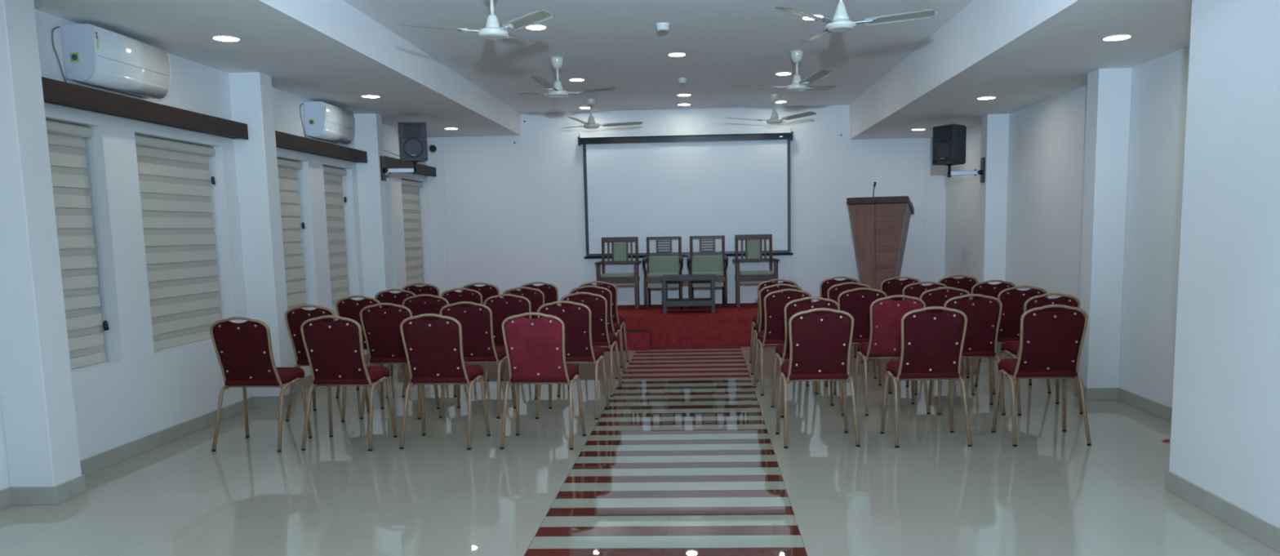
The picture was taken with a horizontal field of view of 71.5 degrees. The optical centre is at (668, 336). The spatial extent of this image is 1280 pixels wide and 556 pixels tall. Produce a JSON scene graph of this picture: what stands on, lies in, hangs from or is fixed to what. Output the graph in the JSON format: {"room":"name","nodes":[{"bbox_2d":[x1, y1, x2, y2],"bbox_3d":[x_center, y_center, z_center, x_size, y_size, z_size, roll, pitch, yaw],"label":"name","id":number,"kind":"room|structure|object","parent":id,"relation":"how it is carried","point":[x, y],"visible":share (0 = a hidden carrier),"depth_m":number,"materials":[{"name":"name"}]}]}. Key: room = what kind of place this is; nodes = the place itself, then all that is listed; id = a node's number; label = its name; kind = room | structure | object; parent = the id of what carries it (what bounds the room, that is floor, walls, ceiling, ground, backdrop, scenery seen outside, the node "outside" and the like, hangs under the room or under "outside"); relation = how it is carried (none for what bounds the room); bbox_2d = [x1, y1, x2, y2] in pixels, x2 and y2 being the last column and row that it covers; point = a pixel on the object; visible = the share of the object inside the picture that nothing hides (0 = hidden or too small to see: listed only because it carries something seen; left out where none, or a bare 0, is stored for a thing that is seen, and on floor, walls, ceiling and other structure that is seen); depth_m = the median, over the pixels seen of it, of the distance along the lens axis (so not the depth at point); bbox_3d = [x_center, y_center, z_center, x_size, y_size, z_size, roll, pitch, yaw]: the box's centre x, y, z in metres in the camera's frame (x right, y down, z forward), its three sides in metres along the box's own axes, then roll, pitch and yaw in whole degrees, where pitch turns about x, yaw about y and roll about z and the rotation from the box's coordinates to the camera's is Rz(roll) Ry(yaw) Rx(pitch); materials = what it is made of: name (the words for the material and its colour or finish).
{"room":"assembly chamber","nodes":[
{"label":"assembly chamber","id":0,"kind":"room"},
{"bbox_2d":[0,8,432,490],"bbox_3d":[-3.924,-0.456,4.884,0.220,2.895,16.500,-1,7,2],"label":"wall","id":1,"kind":"structure","parent":0,"point":[140,391],"depth_m":6.63,"materials":[{"name":"paint"}]},
{"bbox_2d":[0,0,81,486],"bbox_3d":[-3.675,-0.482,5.058,0.263,2.895,0.230,-1,7,2],"label":"pillar","id":2,"kind":"structure","parent":1,"relation":"attached to","point":[37,393],"depth_m":5.01,"materials":[{"name":"paint"}]},
{"bbox_2d":[45,119,109,368],"bbox_3d":[-3.871,-0.574,5.691,0.073,1.582,0.677,-1,7,2],"label":"roller blind","id":3,"kind":"object","parent":1,"relation":"attached to","point":[74,225],"visible":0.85,"depth_m":5.84,"materials":[{"name":"grey fabric"}]},
{"bbox_2d":[51,23,170,99],"bbox_3d":[-3.684,-1.816,5.934,0.211,0.372,0.893,-1,7,2],"label":"air conditioner","id":4,"kind":"object","parent":1,"relation":"attached to","point":[94,55],"visible":1,"depth_m":5.78,"materials":[{"name":"white plastic"}]},
{"bbox_2d":[41,76,248,139],"bbox_3d":[-3.704,-1.593,6.326,0.136,0.130,2.548,-1,7,2],"label":"pelmet","id":5,"kind":"object","parent":1,"relation":"attached to","point":[55,91],"visible":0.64,"depth_m":6.10,"materials":[{"name":"laminate"}]},
{"bbox_2d":[138,155,216,342],"bbox_3d":[-3.922,-0.725,6.953,0.045,1.587,1.150,-1,7,2],"label":"window","id":6,"kind":"structure","parent":1,"relation":"in","point":[139,155],"depth_m":7.04,"materials":[{"name":"silver metal"}]},
{"bbox_2d":[134,134,222,351],"bbox_3d":[-3.823,-0.727,6.951,0.073,1.582,1.137,-1,7,2],"label":"roller blind","id":7,"kind":"object","parent":6,"relation":"attached to","point":[181,239],"visible":0.8,"depth_m":6.97,"materials":[{"name":"grey fabric"}]},
{"bbox_2d":[0,353,368,510],"bbox_3d":[-3.679,1.026,4.197,0.281,0.108,14.800,-1,7,2],"label":"baseboard","id":8,"kind":"structure","parent":1,"relation":"attached to","point":[59,494],"depth_m":6.12,"materials":[{"name":"tile"}]},
{"bbox_2d":[228,71,293,396],"bbox_3d":[-3.566,-0.814,7.808,0.270,2.895,0.215,-1,7,2],"label":"pillar","id":9,"kind":"structure","parent":1,"relation":"attached to","point":[251,103],"depth_m":7.69,"materials":[{"name":"paint"}]},
{"bbox_2d":[276,158,306,311],"bbox_3d":[-3.758,-0.930,8.635,0.073,1.582,1.012,-1,7,2],"label":"roller blind","id":10,"kind":"object","parent":1,"relation":"attached to","point":[291,225],"visible":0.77,"depth_m":8.90,"materials":[{"name":"grey fabric"}]},
{"bbox_2d":[275,130,367,163],"bbox_3d":[-3.599,-1.921,9.047,0.136,0.130,2.501,-1,7,2],"label":"pelmet","id":11,"kind":"object","parent":1,"relation":"attached to","point":[285,140],"visible":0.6,"depth_m":9.00,"materials":[{"name":"laminate"}]},
{"bbox_2d":[299,101,355,144],"bbox_3d":[-3.554,-2.225,9.317,0.211,0.372,0.893,-1,7,2],"label":"air conditioner","id":12,"kind":"object","parent":1,"relation":"attached to","point":[322,120],"visible":0.99,"depth_m":9.09,"materials":[{"name":"white plastic"}]},
{"bbox_2d":[323,165,349,311],"bbox_3d":[-3.710,-1.080,9.880,0.073,1.582,0.762,-1,7,2],"label":"roller blind","id":13,"kind":"object","parent":1,"relation":"attached to","point":[336,236],"visible":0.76,"depth_m":9.98,"materials":[{"name":"grey fabric"}]},
{"bbox_2d":[353,113,391,353],"bbox_3d":[-3.465,-1.137,10.489,0.265,2.895,0.180,-1,7,2],"label":"pillar","id":14,"kind":"structure","parent":1,"relation":"attached to","point":[368,135],"depth_m":10.37,"materials":[{"name":"paint"}]},
{"bbox_2d":[379,155,417,180],"bbox_3d":[-3.156,-1.973,10.413,0.400,0.280,0.101,-2,7,-6],"label":"bracket","id":15,"kind":"object","parent":1,"relation":"attached to","point":[383,169],"visible":1,"depth_m":10.40,"materials":[{"name":"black metal"}]},
{"bbox_2d":[397,122,427,169],"bbox_3d":[-2.990,-2.228,10.451,0.316,0.540,0.277,-3,7,-12],"label":"loudspeaker","id":16,"kind":"object","parent":15,"relation":"on","point":[412,136],"visible":1,"depth_m":10.32,"materials":[{"name":"grey plastic"}]},
{"bbox_2d":[384,155,436,176],"bbox_3d":[-3.496,-2.243,11.709,0.136,0.130,2.497,-1,7,2],"label":"pelmet","id":17,"kind":"object","parent":1,"relation":"attached to","point":[392,162],"visible":0.47,"depth_m":11.76,"materials":[{"name":"laminate"}]},
{"bbox_2d":[400,178,424,287],"bbox_3d":[-3.610,-1.394,12.480,0.073,1.582,1.104,-1,7,2],"label":"roller blind","id":18,"kind":"object","parent":1,"relation":"attached to","point":[411,209],"visible":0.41,"depth_m":12.61,"materials":[{"name":"grey fabric"}]},
{"bbox_2d":[426,143,436,151],"bbox_3d":[-3.400,-2.715,12.795,0.112,0.136,0.288,-4,7,-22],"label":"security camera","id":19,"kind":"object","parent":1,"relation":"attached to","point":[432,148],"visible":0.97,"depth_m":12.68,"materials":[{"name":"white plastic"}]},
{"bbox_2d":[33,0,1191,139],"bbox_3d":[1.051,-2.114,4.492,10.600,0.635,16.900,-1,7,2],"label":"ceiling","id":20,"kind":"structure","parent":0,"point":[895,78],"depth_m":7.69,"materials":[{"name":"paint"}]},
{"bbox_2d":[210,35,241,41],"bbox_3d":[-3.103,-2.089,6.238,0.192,0.007,0.192,-1,7,2],"label":"recessed light","id":21,"kind":"object","parent":20,"relation":"in","point":[219,37],"visible":1,"depth_m":6.22,"materials":[{"name":"white plastic"}]},
{"bbox_2d":[213,36,239,41],"bbox_3d":[-3.103,-2.089,6.238,0.162,0.004,0.162,-1,7,2],"label":"diffuser","id":22,"kind":"object","parent":21,"relation":"attached to","point":[219,38],"depth_m":6.23,"materials":[{"name":"white"}]},
{"bbox_2d":[360,94,381,97],"bbox_3d":[-2.998,-2.417,8.956,0.192,0.007,0.192,-1,7,2],"label":"recessed light","id":23,"kind":"object","parent":20,"relation":"in","point":[362,95],"visible":1,"depth_m":8.95,"materials":[{"name":"white plastic"}]},
{"bbox_2d":[403,0,555,48],"bbox_3d":[-1.263,-2.251,6.183,1.099,0.375,1.074,-1,7,2],"label":"ceiling fan","id":24,"kind":"object","parent":20,"relation":"hanging from","point":[492,31],"visible":1,"depth_m":6.04,"materials":[{"name":"white metal"}]},
{"bbox_2d":[524,24,547,30],"bbox_3d":[-1.109,-2.591,7.451,0.192,0.007,0.192,-1,7,2],"label":"recessed light","id":25,"kind":"object","parent":20,"relation":"in","point":[535,27],"visible":0.85,"depth_m":7.45,"materials":[{"name":"white plastic"}]},
{"bbox_2d":[526,25,546,29],"bbox_3d":[-1.109,-2.592,7.451,0.162,0.004,0.162,-1,7,2],"label":"diffuser","id":26,"kind":"object","parent":25,"relation":"attached to","point":[532,27],"depth_m":7.45,"materials":[{"name":"white"}]},
{"bbox_2d":[519,56,617,97],"bbox_3d":[-1.054,-2.559,8.715,1.055,0.375,1.015,-1,7,2],"label":"ceiling fan","id":27,"kind":"object","parent":20,"relation":"hanging from","point":[557,90],"visible":1,"depth_m":8.77,"materials":[{"name":"white metal"}]},
{"bbox_2d":[561,97,642,128],"bbox_3d":[-0.925,-2.895,11.496,1.164,0.375,1.174,-1,7,2],"label":"ceiling fan","id":28,"kind":"object","parent":20,"relation":"hanging from","point":[590,102],"visible":1,"depth_m":11.55,"materials":[{"name":"white metal"}]},
{"bbox_2d":[655,22,670,31],"bbox_3d":[-0.046,-2.587,7.451,0.124,0.058,0.124,-1,7,2],"label":"smoke detector","id":29,"kind":"object","parent":20,"relation":"attached to","point":[660,27],"visible":1,"depth_m":7.41,"materials":[{"name":"white plastic"}]},
{"bbox_2d":[666,52,686,57],"bbox_3d":[0.084,-2.769,8.734,0.192,0.007,0.192,-1,7,2],"label":"recessed light","id":30,"kind":"object","parent":20,"relation":"in","point":[673,54],"visible":1,"depth_m":8.71,"materials":[{"name":"white plastic"}]},
{"bbox_2d":[668,53,684,56],"bbox_3d":[0.084,-2.769,8.734,0.162,0.004,0.162,-1,7,2],"label":"diffuser","id":31,"kind":"object","parent":30,"relation":"attached to","point":[669,54],"depth_m":8.71,"materials":[{"name":"white"}]},
{"bbox_2d":[677,77,686,84],"bbox_3d":[0.161,-2.914,10.145,0.102,0.058,0.102,-1,7,2],"label":"smoke detector","id":32,"kind":"object","parent":20,"relation":"attached to","point":[682,80],"visible":1,"depth_m":10.11,"materials":[{"name":"white plastic"}]},
{"bbox_2d":[725,93,816,124],"bbox_3d":[1.289,-2.943,11.531,1.132,0.375,1.141,-1,7,2],"label":"ceiling fan","id":33,"kind":"object","parent":20,"relation":"hanging from","point":[774,97],"visible":1,"depth_m":11.39,"materials":[{"name":"white metal"}]},
{"bbox_2d":[774,71,791,75],"bbox_3d":[1.288,-2.937,9.938,0.192,0.007,0.192,-1,7,2],"label":"recessed light","id":34,"kind":"object","parent":20,"relation":"in","point":[780,73],"visible":1,"depth_m":9.93,"materials":[{"name":"white plastic"}]},
{"bbox_2d":[733,49,836,91],"bbox_3d":[1.161,-2.597,8.671,1.110,0.375,1.154,-1,7,2],"label":"ceiling fan","id":35,"kind":"object","parent":20,"relation":"hanging from","point":[797,84],"visible":1,"depth_m":8.66,"materials":[{"name":"white metal"}]},
{"bbox_2d":[801,14,825,20],"bbox_3d":[1.188,-2.618,7.299,0.192,0.007,0.192,-1,7,2],"label":"recessed light","id":36,"kind":"object","parent":20,"relation":"in","point":[819,15],"visible":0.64,"depth_m":7.29,"materials":[{"name":"white plastic"}]},
{"bbox_2d":[774,0,938,41],"bbox_3d":[1.250,-2.296,6.143,1.108,0.373,1.100,-1,7,2],"label":"ceiling fan","id":37,"kind":"object","parent":20,"relation":"hanging from","point":[841,22],"visible":1,"depth_m":6.00,"materials":[{"name":"white metal"}]},
{"bbox_2d":[976,96,996,99],"bbox_3d":[3.120,-2.338,8.720,0.192,0.007,0.192,-1,7,2],"label":"recessed light","id":38,"kind":"object","parent":20,"relation":"in","point":[983,97],"visible":1,"depth_m":8.70,"materials":[{"name":"white plastic"}]},
{"bbox_2d":[1101,34,1133,40],"bbox_3d":[3.014,-2.006,5.972,0.192,0.007,0.192,-1,7,2],"label":"recessed light","id":39,"kind":"object","parent":20,"relation":"in","point":[1117,37],"visible":1,"depth_m":5.96,"materials":[{"name":"white plastic"}]},
{"bbox_2d":[0,344,1279,555],"bbox_3d":[1.111,0.966,4.862,10.600,0.120,16.900,-1,7,2],"label":"floor","id":40,"kind":"structure","parent":0,"point":[687,457],"depth_m":5.39,"materials":[{"name":"tile"}]},
{"bbox_2d":[209,316,312,452],"bbox_3d":[-2.968,0.314,6.464,0.532,0.962,0.495,0,7,7],"label":"banquet chair","id":41,"kind":"object","parent":40,"relation":"on","point":[243,350],"visible":1,"depth_m":6.29,"materials":[{"name":"red fabric"}]},
{"bbox_2d":[284,304,369,422],"bbox_3d":[-2.861,0.195,7.443,0.532,0.962,0.495,0,7,9],"label":"banquet chair","id":42,"kind":"object","parent":40,"relation":"on","point":[297,316],"visible":0.41,"depth_m":7.25,"materials":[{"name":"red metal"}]},
{"bbox_2d":[300,315,397,451],"bbox_3d":[-2.322,0.304,6.439,0.532,0.962,0.495,0,7,6],"label":"banquet chair","id":43,"kind":"object","parent":40,"relation":"on","point":[335,352],"visible":1,"depth_m":6.26,"materials":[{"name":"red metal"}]},
{"bbox_2d":[335,295,407,398],"bbox_3d":[-2.827,0.074,8.446,0.532,0.962,0.495,0,7,7],"label":"banquet chair","id":44,"kind":"object","parent":40,"relation":"on","point":[348,308],"visible":0.37,"depth_m":8.21,"materials":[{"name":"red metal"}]},
{"bbox_2d":[374,288,415,382],"bbox_3d":[-2.759,-0.034,9.328,0.532,0.962,0.495,0,7,5],"label":"banquet chair","id":45,"kind":"object","parent":40,"relation":"on","point":[384,296],"visible":0.24,"depth_m":9.07,"materials":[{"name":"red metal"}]},
{"bbox_2d":[360,302,439,419],"bbox_3d":[-2.270,0.179,7.480,0.532,0.962,0.495,0,7,6],"label":"banquet chair","id":46,"kind":"object","parent":40,"relation":"on","point":[380,326],"visible":0.77,"depth_m":7.29,"materials":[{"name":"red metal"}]},
{"bbox_2d":[401,283,439,366],"bbox_3d":[-2.788,-0.156,10.352,0.532,0.962,0.495,0,7,6],"label":"banquet chair","id":47,"kind":"object","parent":40,"relation":"on","point":[429,289],"visible":0.19,"depth_m":10.09,"materials":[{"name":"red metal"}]},
{"bbox_2d":[401,293,470,396],"bbox_3d":[-2.213,0.062,8.441,0.532,0.962,0.495,0,7,5],"label":"banquet chair","id":48,"kind":"object","parent":40,"relation":"on","point":[418,306],"visible":0.31,"depth_m":8.19,"materials":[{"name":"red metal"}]},
{"bbox_2d":[399,313,490,449],"bbox_3d":[-1.620,0.293,6.420,0.532,0.962,0.495,0,7,7],"label":"banquet chair","id":49,"kind":"object","parent":40,"relation":"on","point":[433,348],"visible":1,"depth_m":6.24,"materials":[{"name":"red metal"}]},
{"bbox_2d":[440,288,501,381],"bbox_3d":[-2.073,-0.041,9.280,0.532,0.962,0.495,0,7,7],"label":"banquet chair","id":50,"kind":"object","parent":40,"relation":"on","point":[452,297],"visible":0.26,"depth_m":9.02,"materials":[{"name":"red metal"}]},
{"bbox_2d":[438,301,515,418],"bbox_3d":[-1.606,0.169,7.452,0.532,0.962,0.495,0,7,8],"label":"banquet chair","id":51,"kind":"object","parent":40,"relation":"on","point":[476,322],"visible":0.74,"depth_m":7.25,"materials":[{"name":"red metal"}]},
{"bbox_2d":[460,282,505,367],"bbox_3d":[-2.076,-0.150,10.184,0.532,0.962,0.495,0,7,6],"label":"banquet chair","id":52,"kind":"object","parent":40,"relation":"on","point":[487,291],"visible":0.18,"depth_m":9.92,"materials":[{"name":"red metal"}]},
{"bbox_2d":[484,293,549,399],"bbox_3d":[-1.413,0.068,8.259,0.532,0.962,0.495,0,7,9],"label":"banquet chair","id":53,"kind":"object","parent":40,"relation":"on","point":[502,308],"visible":0.38,"depth_m":8.02,"materials":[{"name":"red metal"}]},
{"bbox_2d":[500,286,544,380],"bbox_3d":[-1.444,-0.051,9.255,0.532,0.962,0.495,0,7,6],"label":"banquet chair","id":54,"kind":"object","parent":40,"relation":"on","point":[535,296],"visible":0.23,"depth_m":9.00,"materials":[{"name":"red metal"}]},
{"bbox_2d":[519,281,558,305],"bbox_3d":[-1.415,-0.152,10.098,0.532,0.962,0.495,0,7,5],"label":"banquet chair","id":55,"kind":"object","parent":40,"relation":"on","point":[551,292],"visible":0.2,"depth_m":9.84,"materials":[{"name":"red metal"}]},
{"bbox_2d":[499,311,586,449],"bbox_3d":[-0.902,0.286,6.361,0.532,0.962,0.495,0,7,6],"label":"banquet chair","id":56,"kind":"object","parent":40,"relation":"on","point":[535,348],"visible":1,"depth_m":6.18,"materials":[{"name":"red fabric"}]},
{"bbox_2d":[535,300,609,419],"bbox_3d":[-0.796,0.166,7.340,0.532,0.962,0.495,0,7,8],"label":"banquet chair","id":57,"kind":"object","parent":40,"relation":"on","point":[576,318],"visible":0.67,"depth_m":7.14,"materials":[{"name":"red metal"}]},
{"bbox_2d":[557,292,622,396],"bbox_3d":[-0.739,0.050,8.302,0.532,0.962,0.495,0,7,7],"label":"banquet chair","id":58,"kind":"object","parent":40,"relation":"on","point":[601,337],"visible":0.56,"depth_m":8.10,"materials":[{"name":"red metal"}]},
{"bbox_2d":[568,285,625,378],"bbox_3d":[-0.757,-0.066,9.266,0.532,0.962,0.495,0,7,7],"label":"banquet chair","id":59,"kind":"object","parent":40,"relation":"on","point":[612,327],"visible":0.43,"depth_m":9.04,"materials":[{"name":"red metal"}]},
{"bbox_2d":[578,280,628,367],"bbox_3d":[-0.748,-0.155,10.012,0.532,0.962,0.495,0,7,6],"label":"banquet chair","id":60,"kind":"object","parent":40,"relation":"on","point":[620,319],"visible":0.37,"depth_m":9.80,"materials":[{"name":"gold metal"}]},
{"bbox_2d":[602,302,777,351],"bbox_3d":[0.226,-0.154,12.100,7.476,0.415,1.933,-1,7,2],"label":"stage","id":61,"kind":"object","parent":40,"relation":"on","point":[697,326],"visible":0.28,"depth_m":11.37,"materials":[{"name":"red carpet"}]},
{"bbox_2d":[595,236,641,309],"bbox_3d":[-0.695,-0.896,12.513,0.608,0.995,0.549,-1,7,2],"label":"armchair","id":62,"kind":"object","parent":61,"relation":"on","point":[620,245],"visible":0.95,"depth_m":12.68,"materials":[{"name":"brown wood"}]},
{"bbox_2d":[642,235,683,309],"bbox_3d":[-0.065,-0.896,12.426,0.569,0.989,0.560,-1,7,2],"label":"armchair","id":63,"kind":"object","parent":61,"relation":"on","point":[659,265],"visible":0.93,"depth_m":12.58,"materials":[{"name":"brown wood"}]},
{"bbox_2d":[648,255,679,272],"bbox_3d":[-0.059,-1.021,12.610,0.450,0.235,0.072,-1,7,2],"label":"cushion","id":64,"kind":"object","parent":63,"relation":"on","point":[655,263],"depth_m":12.58,"materials":[{"name":"green fabric"}]},
{"bbox_2d":[662,274,715,313],"bbox_3d":[0.273,-0.566,11.748,0.690,0.485,0.455,-1,7,2],"label":"coffee table","id":65,"kind":"object","parent":61,"relation":"on","point":[667,302],"visible":1,"depth_m":11.54,"materials":[{"name":"grey wood"}]},
{"bbox_2d":[666,297,711,306],"bbox_3d":[0.275,-0.453,11.759,0.600,0.073,0.429,-1,7,2],"label":"shelf","id":66,"kind":"object","parent":65,"relation":"attached to","point":[680,301],"depth_m":11.55,"materials":[{"name":"grey wood"}]},
{"bbox_2d":[686,235,728,308],"bbox_3d":[0.549,-0.905,12.401,0.569,0.989,0.560,-1,7,2],"label":"armchair","id":67,"kind":"object","parent":61,"relation":"on","point":[713,263],"visible":0.91,"depth_m":12.56,"materials":[{"name":"brown wood"}]},
{"bbox_2d":[691,254,723,271],"bbox_3d":[0.554,-1.030,12.585,0.450,0.235,0.072,-1,7,2],"label":"cushion","id":68,"kind":"object","parent":67,"relation":"on","point":[699,262],"depth_m":12.56,"materials":[{"name":"green fabric"}]},
{"bbox_2d":[732,234,779,307],"bbox_3d":[1.215,-0.921,12.406,0.608,0.995,0.549,-1,7,0],"label":"armchair","id":69,"kind":"object","parent":61,"relation":"on","point":[753,245],"visible":0.89,"depth_m":12.57,"materials":[{"name":"brown wood"}]},
{"bbox_2d":[846,181,914,293],"bbox_3d":[2.883,-1.258,12.085,0.808,1.677,0.555,2,7,23],"label":"podium","id":70,"kind":"object","parent":61,"relation":"on","point":[877,223],"visible":0.89,"depth_m":11.88,"materials":[{"name":"brown wood"}]},
{"bbox_2d":[749,279,798,368],"bbox_3d":[1.173,-0.164,9.765,0.532,0.962,0.495,-1,7,-2],"label":"banquet chair","id":71,"kind":"object","parent":40,"relation":"on","point":[756,318],"visible":0.29,"depth_m":9.53,"materials":[{"name":"gold metal"}]},
{"bbox_2d":[751,283,803,381],"bbox_3d":[1.111,-0.064,8.943,0.532,0.962,0.495,-1,7,-1],"label":"banquet chair","id":72,"kind":"object","parent":40,"relation":"on","point":[759,326],"visible":0.32,"depth_m":8.72,"materials":[{"name":"gold metal"}]},
{"bbox_2d":[753,288,817,395],"bbox_3d":[1.073,0.026,8.199,0.532,0.962,0.495,-1,7,-3],"label":"banquet chair","id":73,"kind":"object","parent":40,"relation":"on","point":[773,334],"visible":0.63,"depth_m":8.01,"materials":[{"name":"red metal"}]},
{"bbox_2d":[771,296,844,417],"bbox_3d":[1.130,0.139,7.253,0.532,0.962,0.495,-1,7,-3],"label":"banquet chair","id":74,"kind":"object","parent":40,"relation":"on","point":[782,350],"visible":0.37,"depth_m":7.04,"materials":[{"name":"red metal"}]},
{"bbox_2d":[775,307,860,448],"bbox_3d":[1.042,0.259,6.263,0.532,0.962,0.495,-1,7,0],"label":"banquet chair","id":75,"kind":"object","parent":40,"relation":"on","point":[820,344],"visible":1,"depth_m":6.08,"materials":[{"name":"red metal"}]},
{"bbox_2d":[819,276,863,362],"bbox_3d":[1.890,-0.205,9.995,0.532,0.962,0.495,-1,7,0],"label":"banquet chair","id":76,"kind":"object","parent":40,"relation":"on","point":[828,282],"visible":0.23,"depth_m":9.74,"materials":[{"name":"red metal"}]},
{"bbox_2d":[826,282,876,378],"bbox_3d":[1.793,-0.080,8.966,0.532,0.962,0.495,-1,7,1],"label":"banquet chair","id":77,"kind":"object","parent":40,"relation":"on","point":[837,289],"visible":0.2,"depth_m":8.71,"materials":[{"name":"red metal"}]},
{"bbox_2d":[825,287,891,394],"bbox_3d":[1.738,0.018,8.163,0.532,0.962,0.495,-1,7,0],"label":"banquet chair","id":78,"kind":"object","parent":40,"relation":"on","point":[856,304],"visible":0.41,"depth_m":7.94,"materials":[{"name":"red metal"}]},
{"bbox_2d":[853,294,930,415],"bbox_3d":[1.811,0.125,7.255,0.532,0.962,0.495,-1,7,-2],"label":"banquet chair","id":79,"kind":"object","parent":40,"relation":"on","point":[886,314],"visible":0.75,"depth_m":7.07,"materials":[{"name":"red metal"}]},
{"bbox_2d":[868,275,922,364],"bbox_3d":[2.513,-0.193,9.791,0.532,0.962,0.495,-1,7,1],"label":"banquet chair","id":80,"kind":"object","parent":40,"relation":"on","point":[893,286],"visible":0.27,"depth_m":9.54,"materials":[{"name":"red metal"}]},
{"bbox_2d":[891,280,948,359],"bbox_3d":[2.523,-0.085,8.886,0.532,0.962,0.495,-1,7,4],"label":"banquet chair","id":81,"kind":"object","parent":40,"relation":"on","point":[915,291],"visible":0.26,"depth_m":8.63,"materials":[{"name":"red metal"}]},
{"bbox_2d":[880,306,972,447],"bbox_3d":[1.795,0.251,6.213,0.532,0.962,0.495,-1,7,1],"label":"banquet chair","id":82,"kind":"object","parent":40,"relation":"on","point":[932,344],"visible":1,"depth_m":6.03,"materials":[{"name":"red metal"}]},
{"bbox_2d":[906,286,974,395],"bbox_3d":[2.458,0.018,8.044,0.532,0.962,0.495,0,7,5],"label":"banquet chair","id":83,"kind":"object","parent":40,"relation":"on","point":[932,297],"visible":0.28,"depth_m":7.80,"materials":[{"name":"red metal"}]},
{"bbox_2d":[937,274,981,362],"bbox_3d":[3.144,-0.215,9.875,0.532,0.962,0.495,-1,7,0],"label":"banquet chair","id":84,"kind":"object","parent":40,"relation":"on","point":[966,283],"visible":0.22,"depth_m":9.62,"materials":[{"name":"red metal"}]},
{"bbox_2d":[928,293,1005,414],"bbox_3d":[2.412,0.120,7.201,0.532,0.962,0.495,0,7,6],"label":"banquet chair","id":85,"kind":"object","parent":40,"relation":"on","point":[983,314],"visible":0.7,"depth_m":7.00,"materials":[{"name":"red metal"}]},
{"bbox_2d":[965,280,1017,377],"bbox_3d":[3.176,-0.098,8.890,0.532,0.962,0.495,-1,7,0],"label":"banquet chair","id":86,"kind":"object","parent":40,"relation":"on","point":[984,288],"visible":0.3,"depth_m":8.63,"materials":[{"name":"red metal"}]},
{"bbox_2d":[974,285,1051,394],"bbox_3d":[3.108,0.007,8.028,0.532,0.962,0.495,-1,7,-1],"label":"banquet chair","id":87,"kind":"object","parent":40,"relation":"on","point":[1012,300],"visible":0.55,"depth_m":7.82,"materials":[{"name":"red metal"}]},
{"bbox_2d":[998,293,1083,415],"bbox_3d":[2.986,0.114,7.158,0.532,0.962,0.495,-1,7,-2],"label":"banquet chair","id":88,"kind":"object","parent":40,"relation":"on","point":[1011,348],"visible":0.29,"depth_m":6.91,"materials":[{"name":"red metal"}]},
{"bbox_2d":[991,304,1091,446],"bbox_3d":[2.588,0.239,6.176,0.532,0.962,0.495,-1,7,2],"label":"banquet chair","id":89,"kind":"object","parent":40,"relation":"on","point":[1051,342],"visible":1,"depth_m":6.00,"materials":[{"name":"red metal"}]},
{"bbox_2d":[426,104,946,306],"bbox_3d":[0.229,-1.669,12.994,7.900,3.210,0.200,-1,7,2],"label":"wall","id":90,"kind":"structure","parent":0,"point":[516,214],"depth_m":12.88,"materials":[{"name":"paint"}]},
{"bbox_2d":[442,137,451,289],"bbox_3d":[-3.238,-1.655,13.023,0.022,2.480,0.012,-1,7,2],"label":"trim","id":91,"kind":"structure","parent":90,"relation":"attached to","point":[442,137],"depth_m":13.00,"materials":[{"name":"paint"}]},
{"bbox_2d":[577,128,793,258],"bbox_3d":[0.254,-2.044,12.771,3.052,1.794,0.152,-1,7,2],"label":"projection screen","id":92,"kind":"object","parent":90,"relation":"attached to","point":[729,185],"visible":1,"depth_m":12.74,"materials":[{"name":"white fabric"}]},
{"bbox_2d":[923,137,927,285],"bbox_3d":[3.683,-1.673,12.754,0.022,2.310,0.012,-1,7,2],"label":"trim","id":93,"kind":"structure","parent":90,"relation":"attached to","point":[926,144],"depth_m":12.73,"materials":[{"name":"paint"}]},
{"bbox_2d":[944,46,1189,408],"bbox_3d":[3.914,-0.965,8.553,0.200,2.725,8.500,-1,7,2],"label":"wall","id":94,"kind":"structure","parent":0,"point":[1047,137],"depth_m":7.43,"materials":[{"name":"paint"}]},
{"bbox_2d":[961,249,967,258],"bbox_3d":[3.936,-1.089,11.792,0.014,0.114,0.226,-1,7,2],"label":"wall socket","id":95,"kind":"object","parent":94,"relation":"attached to","point":[964,255],"visible":1,"depth_m":11.79,"materials":[{"name":"white plastic"}]},
{"bbox_2d":[946,157,985,182],"bbox_3d":[3.424,-1.910,10.232,0.401,0.280,0.101,0,7,6],"label":"bracket","id":96,"kind":"object","parent":94,"relation":"attached to","point":[981,171],"visible":1,"depth_m":10.22,"materials":[{"name":"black metal"}]},
{"bbox_2d":[932,124,966,173],"bbox_3d":[3.263,-2.157,10.260,0.277,0.540,0.316,-5,8,-30],"label":"loudspeaker","id":97,"kind":"object","parent":96,"relation":"on","point":[948,141],"visible":1,"depth_m":10.18,"materials":[{"name":"grey plastic"}]},
{"bbox_2d":[978,113,1009,284],"bbox_3d":[3.759,-1.171,10.298,0.245,2.725,0.200,-1,7,2],"label":"pillar","id":98,"kind":"structure","parent":94,"relation":"attached to","point":[995,127],"depth_m":10.16,"materials":[{"name":"paint"}]},
{"bbox_2d":[1077,67,1132,387],"bbox_3d":[3.639,-0.826,7.441,0.263,2.725,0.220,-1,7,2],"label":"pillar","id":99,"kind":"structure","parent":94,"relation":"attached to","point":[1108,94],"depth_m":7.34,"materials":[{"name":"paint"}]},
{"bbox_2d":[1168,0,1279,528],"bbox_3d":[3.160,0.003,0.609,1.095,2.725,8.450,-1,7,2],"label":"wall","id":100,"kind":"structure","parent":0,"point":[1225,431],"depth_m":4.34,"materials":[{"name":"paint"}]},
{"bbox_2d":[996,343,1279,552],"bbox_3d":[3.202,0.923,3.919,0.906,0.108,14.800,-1,7,2],"label":"baseboard","id":101,"kind":"structure","parent":100,"relation":"attached to","point":[1268,534],"depth_m":4.67,"materials":[{"name":"tile"}]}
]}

